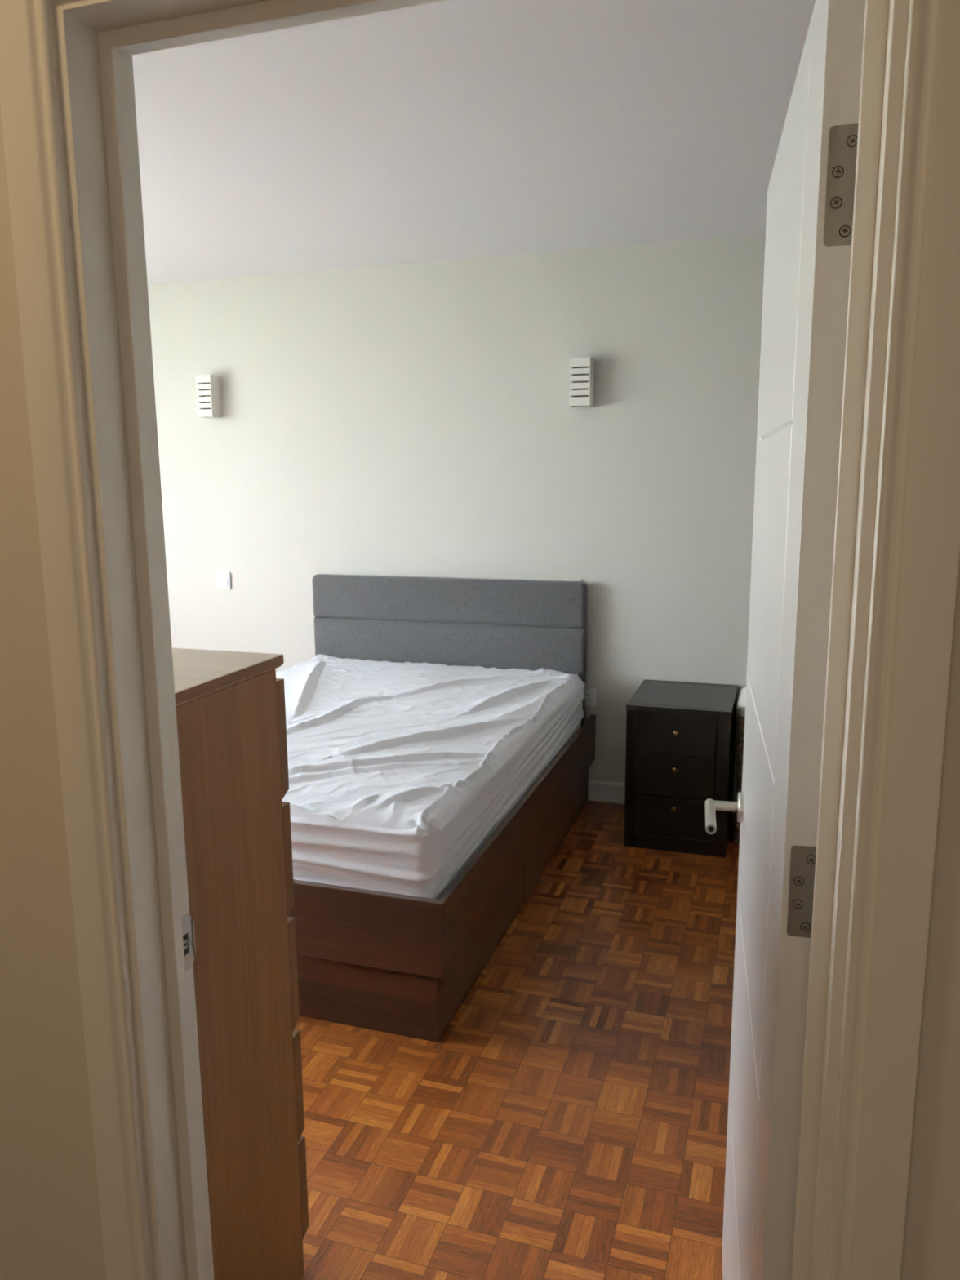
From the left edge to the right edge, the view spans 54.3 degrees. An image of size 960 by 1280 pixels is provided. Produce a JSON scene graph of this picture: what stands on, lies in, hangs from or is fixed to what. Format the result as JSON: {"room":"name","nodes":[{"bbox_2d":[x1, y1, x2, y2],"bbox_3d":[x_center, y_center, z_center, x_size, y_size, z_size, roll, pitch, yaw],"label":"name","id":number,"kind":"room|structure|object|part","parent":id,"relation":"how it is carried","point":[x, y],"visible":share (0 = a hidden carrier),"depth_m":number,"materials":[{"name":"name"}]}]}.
{"room":"hallway","nodes":[
{"label":"hallway","id":0,"kind":"room"},
{"bbox_2d":[147,234,765,793],"bbox_3d":[0.004,-0.500,4.476,5.700,2.492,0.100,3,11,18],"label":"wall","id":1,"kind":"structure","parent":0,"point":[412,419],"depth_m":4.34,"materials":[{"name":"grey paint"}]},
{"bbox_2d":[195,374,222,417],"bbox_3d":[-1.362,-1.222,4.703,0.084,0.203,0.082,3,11,18],"label":"wall light","id":2,"kind":"object","parent":1,"relation":"attached to","point":[208,387],"visible":1,"depth_m":4.67,"materials":[{"name":"white paint"}]},
{"bbox_2d":[215,571,231,589],"bbox_3d":[-1.343,-0.311,4.897,0.084,0.089,0.017,3,11,18],"label":"light switch","id":3,"kind":"object","parent":1,"relation":"attached to","point":[223,579],"visible":1,"depth_m":4.89,"materials":[{"name":"white plastic"}]},
{"bbox_2d":[562,578,581,581],"bbox_3d":[0.424,-0.236,4.324,0.090,0.092,0.012,3,11,18],"label":"wall plate","id":4,"kind":"object","parent":1,"relation":"attached to","point":[563,580],"visible":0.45,"depth_m":4.31,"materials":[{"name":"white plastic"}]},
{"bbox_2d":[568,357,594,407],"bbox_3d":[0.447,-1.132,4.118,0.091,0.202,0.079,3,11,18],"label":"wall light","id":5,"kind":"object","parent":1,"relation":"attached to","point":[581,369],"visible":1,"depth_m":4.08,"materials":[{"name":"white paint"}]},
{"bbox_2d":[586,687,595,706],"bbox_3d":[0.472,0.265,4.398,0.146,0.087,0.012,3,11,18],"label":"power socket","id":6,"kind":"object","parent":1,"relation":"attached to","point":[590,692],"visible":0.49,"depth_m":4.38,"materials":[{"name":"white plastic"}]},
{"bbox_2d":[587,779,734,814],"bbox_3d":[-0.004,0.689,4.632,5.500,0.098,0.016,3,11,18],"label":"baseboard","id":7,"kind":"structure","parent":1,"relation":"attached to","point":[597,790],"depth_m":4.43,"materials":[{"name":"white paint"}]},
{"bbox_2d":[132,0,815,284],"bbox_3d":[-0.517,-1.498,2.716,6.100,0.100,3.379,3,11,18],"label":"ceiling","id":8,"kind":"structure","parent":0,"point":[448,130],"depth_m":2.65,"materials":[{"name":"white paint"}]},
{"bbox_2d":[0,106,959,1279],"bbox_3d":[0.083,0.133,0.924,2.500,2.492,0.050,3,11,18],"label":"wall","id":9,"kind":"structure","parent":0,"point":[51,1228],"depth_m":1.11,"materials":[{"name":"beige paint"}]},
{"bbox_2d":[0,0,959,1279],"bbox_3d":[-0.045,0.342,0.969,0.910,2.067,0.016,3,11,18],"label":"trim","id":10,"kind":"structure","parent":9,"relation":"attached to","point":[916,554],"depth_m":0.84,"materials":[{"name":"beige wood"}]},
{"bbox_2d":[53,0,909,1279],"bbox_3d":[-0.026,0.357,1.029,0.808,2.016,0.102,3,11,18],"label":"trim","id":11,"kind":"structure","parent":9,"relation":"attached to","point":[97,41],"depth_m":0.98,"materials":[{"name":"beige wood"}]},
{"bbox_3d":[-0.372,0.385,1.189,0.004,0.074,0.027,3,11,18],"label":"strike plate","id":12,"kind":"part","parent":11,"relation":"part of","materials":[{"name":"silver metal"}]},
{"bbox_2d":[704,0,865,1279],"bbox_3d":[0.383,0.311,1.333,0.176,1.981,0.753,3,11,18],"label":"door","id":13,"kind":"structure","parent":9,"relation":"in","point":[810,204],"depth_m":0.99,"materials":[{"name":"white paint"}]},
{"bbox_3d":[0.410,0.302,1.605,0.058,0.018,0.132,3,11,18],"label":"lever","id":14,"kind":"part","parent":13,"relation":"part of","materials":[{"name":"silver metal"}]},
{"bbox_3d":[0.458,0.294,1.649,0.009,0.052,0.052,2,10,13],"label":"handle","id":15,"kind":"part","parent":13,"relation":"part of","materials":[{"name":"silver metal"}]},
{"bbox_2d":[294,800,739,1279],"bbox_3d":[-0.504,1.038,3.144,6.100,0.060,3.429,3,11,18],"label":"floor","id":16,"kind":"structure","parent":0,"point":[568,1121],"depth_m":2.33,"materials":[{"name":"brown wood"}]},
{"bbox_2d":[172,648,308,1279],"bbox_3d":[-0.794,0.652,1.649,0.801,1.230,0.478,3,11,18],"label":"dresser","id":17,"kind":"object","parent":16,"relation":"on","point":[230,708],"visible":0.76,"depth_m":1.57,"materials":[{"name":"brown wood"}]},
{"bbox_3d":[-0.728,0.157,1.780,0.800,0.215,0.026,3,11,18],"label":"drawer","id":18,"kind":"part","parent":17,"relation":"part of","materials":[{"name":"brown wood"}]},
{"bbox_3d":[-0.726,0.380,1.819,0.800,0.211,0.026,3,11,18],"label":"drawer","id":19,"kind":"part","parent":17,"relation":"part of","materials":[{"name":"brown wood"}]},
{"bbox_3d":[-0.724,0.601,1.859,0.800,0.215,0.026,3,11,18],"label":"drawer","id":20,"kind":"part","parent":17,"relation":"part of","materials":[{"name":"brown wood"}]},
{"bbox_3d":[-0.723,0.827,1.899,0.800,0.220,0.026,3,11,18],"label":"drawer","id":21,"kind":"part","parent":17,"relation":"part of","materials":[{"name":"brown wood"}]},
{"bbox_3d":[-0.721,1.044,1.937,0.800,0.206,0.026,3,11,18],"label":"drawer","id":22,"kind":"part","parent":17,"relation":"part of","materials":[{"name":"brown wood"}]},
{"bbox_2d":[288,573,595,1042],"bbox_3d":[-0.464,0.386,3.636,1.442,1.050,2.054,3,11,18],"label":"bed","id":23,"kind":"object","parent":16,"relation":"on","point":[403,965],"visible":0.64,"depth_m":3.29,"materials":[{"name":"brown wood"}]},
{"bbox_3d":[-0.769,0.769,2.721,1.419,0.216,0.024,3,11,18],"label":"foot panel","id":24,"kind":"part","parent":23,"relation":"part of","materials":[{"name":"brown wood"}]},
{"bbox_3d":[-0.773,0.972,2.775,1.390,0.204,0.012,3,11,18],"label":"foot panel","id":25,"kind":"part","parent":23,"relation":"part of","materials":[{"name":"brown wood"}]},
{"bbox_3d":[0.013,0.931,2.962,0.018,0.194,0.865,3,11,18],"label":"drawer","id":26,"kind":"part","parent":23,"relation":"part of","materials":[{"name":"brown wood"}]},
{"bbox_3d":[0.213,0.630,3.455,0.022,0.216,2.052,3,11,18],"label":"rail","id":27,"kind":"part","parent":23,"relation":"part of","materials":[{"name":"brown wood"}]},
{"bbox_3d":[0.326,0.761,3.902,0.018,0.194,1.138,3,11,18],"label":"drawer","id":28,"kind":"part","parent":23,"relation":"part of","materials":[{"name":"brown wood"}]},
{"bbox_3d":[-0.476,0.419,3.610,1.325,0.224,1.879,3,11,18],"label":"mattress","id":29,"kind":"object","parent":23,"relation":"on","visible":0},
{"bbox_2d":[275,653,584,899],"bbox_3d":[-0.476,0.387,3.595,1.392,0.291,1.956,3,11,18],"label":"fitted sheet","id":30,"kind":"object","parent":29,"relation":"on","point":[399,774],"visible":0.64,"depth_m":3.05,"materials":[{"name":"white fabric"}]},
{"bbox_2d":[623,679,737,857],"bbox_3d":[0.867,0.533,4.018,0.414,0.607,0.524,3,11,18],"label":"nightstand","id":31,"kind":"object","parent":16,"relation":"on","point":[681,735],"visible":0.98,"depth_m":3.81,"materials":[{"name":"black wood"}]},
{"bbox_3d":[0.788,0.687,3.807,0.024,0.024,0.028,3,11,18],"label":"knob","id":32,"kind":"part","parent":31,"relation":"part of","materials":[{"name":"gold metal"}]},
{"bbox_3d":[0.865,0.690,4.037,0.310,0.167,0.448,3,11,18],"label":"drawer","id":33,"kind":"part","parent":31,"relation":"part of","materials":[{"name":"black wood"}]},
{"bbox_3d":[0.786,0.524,3.778,0.024,0.024,0.028,3,11,18],"label":"knob","id":34,"kind":"part","parent":31,"relation":"part of","materials":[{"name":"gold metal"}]},
{"bbox_3d":[0.785,0.372,3.751,0.024,0.024,0.028,3,11,18],"label":"knob","id":35,"kind":"part","parent":31,"relation":"part of","materials":[{"name":"gold metal"}]},
{"bbox_3d":[0.863,0.519,4.007,0.310,0.174,0.448,3,11,18],"label":"drawer","id":36,"kind":"part","parent":31,"relation":"part of","materials":[{"name":"black wood"}]},
{"bbox_3d":[0.862,0.358,3.978,0.310,0.146,0.448,3,11,18],"label":"drawer","id":37,"kind":"part","parent":31,"relation":"part of","materials":[{"name":"black wood"}]},
{"bbox_2d":[733,687,746,845],"bbox_3d":[1.279,0.536,3.966,0.378,0.611,0.360,3,11,18],"label":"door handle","id":38,"kind":"object","parent":16,"relation":"on","point":[740,706],"visible":0.18,"depth_m":3.87,"materials":[{"name":"metal"}]},
{"bbox_3d":[1.276,0.264,3.917,0.378,0.057,0.360,3,11,18],"label":"white lid","id":39,"kind":"part","parent":38,"relation":"part of","materials":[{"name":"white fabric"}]}
]}

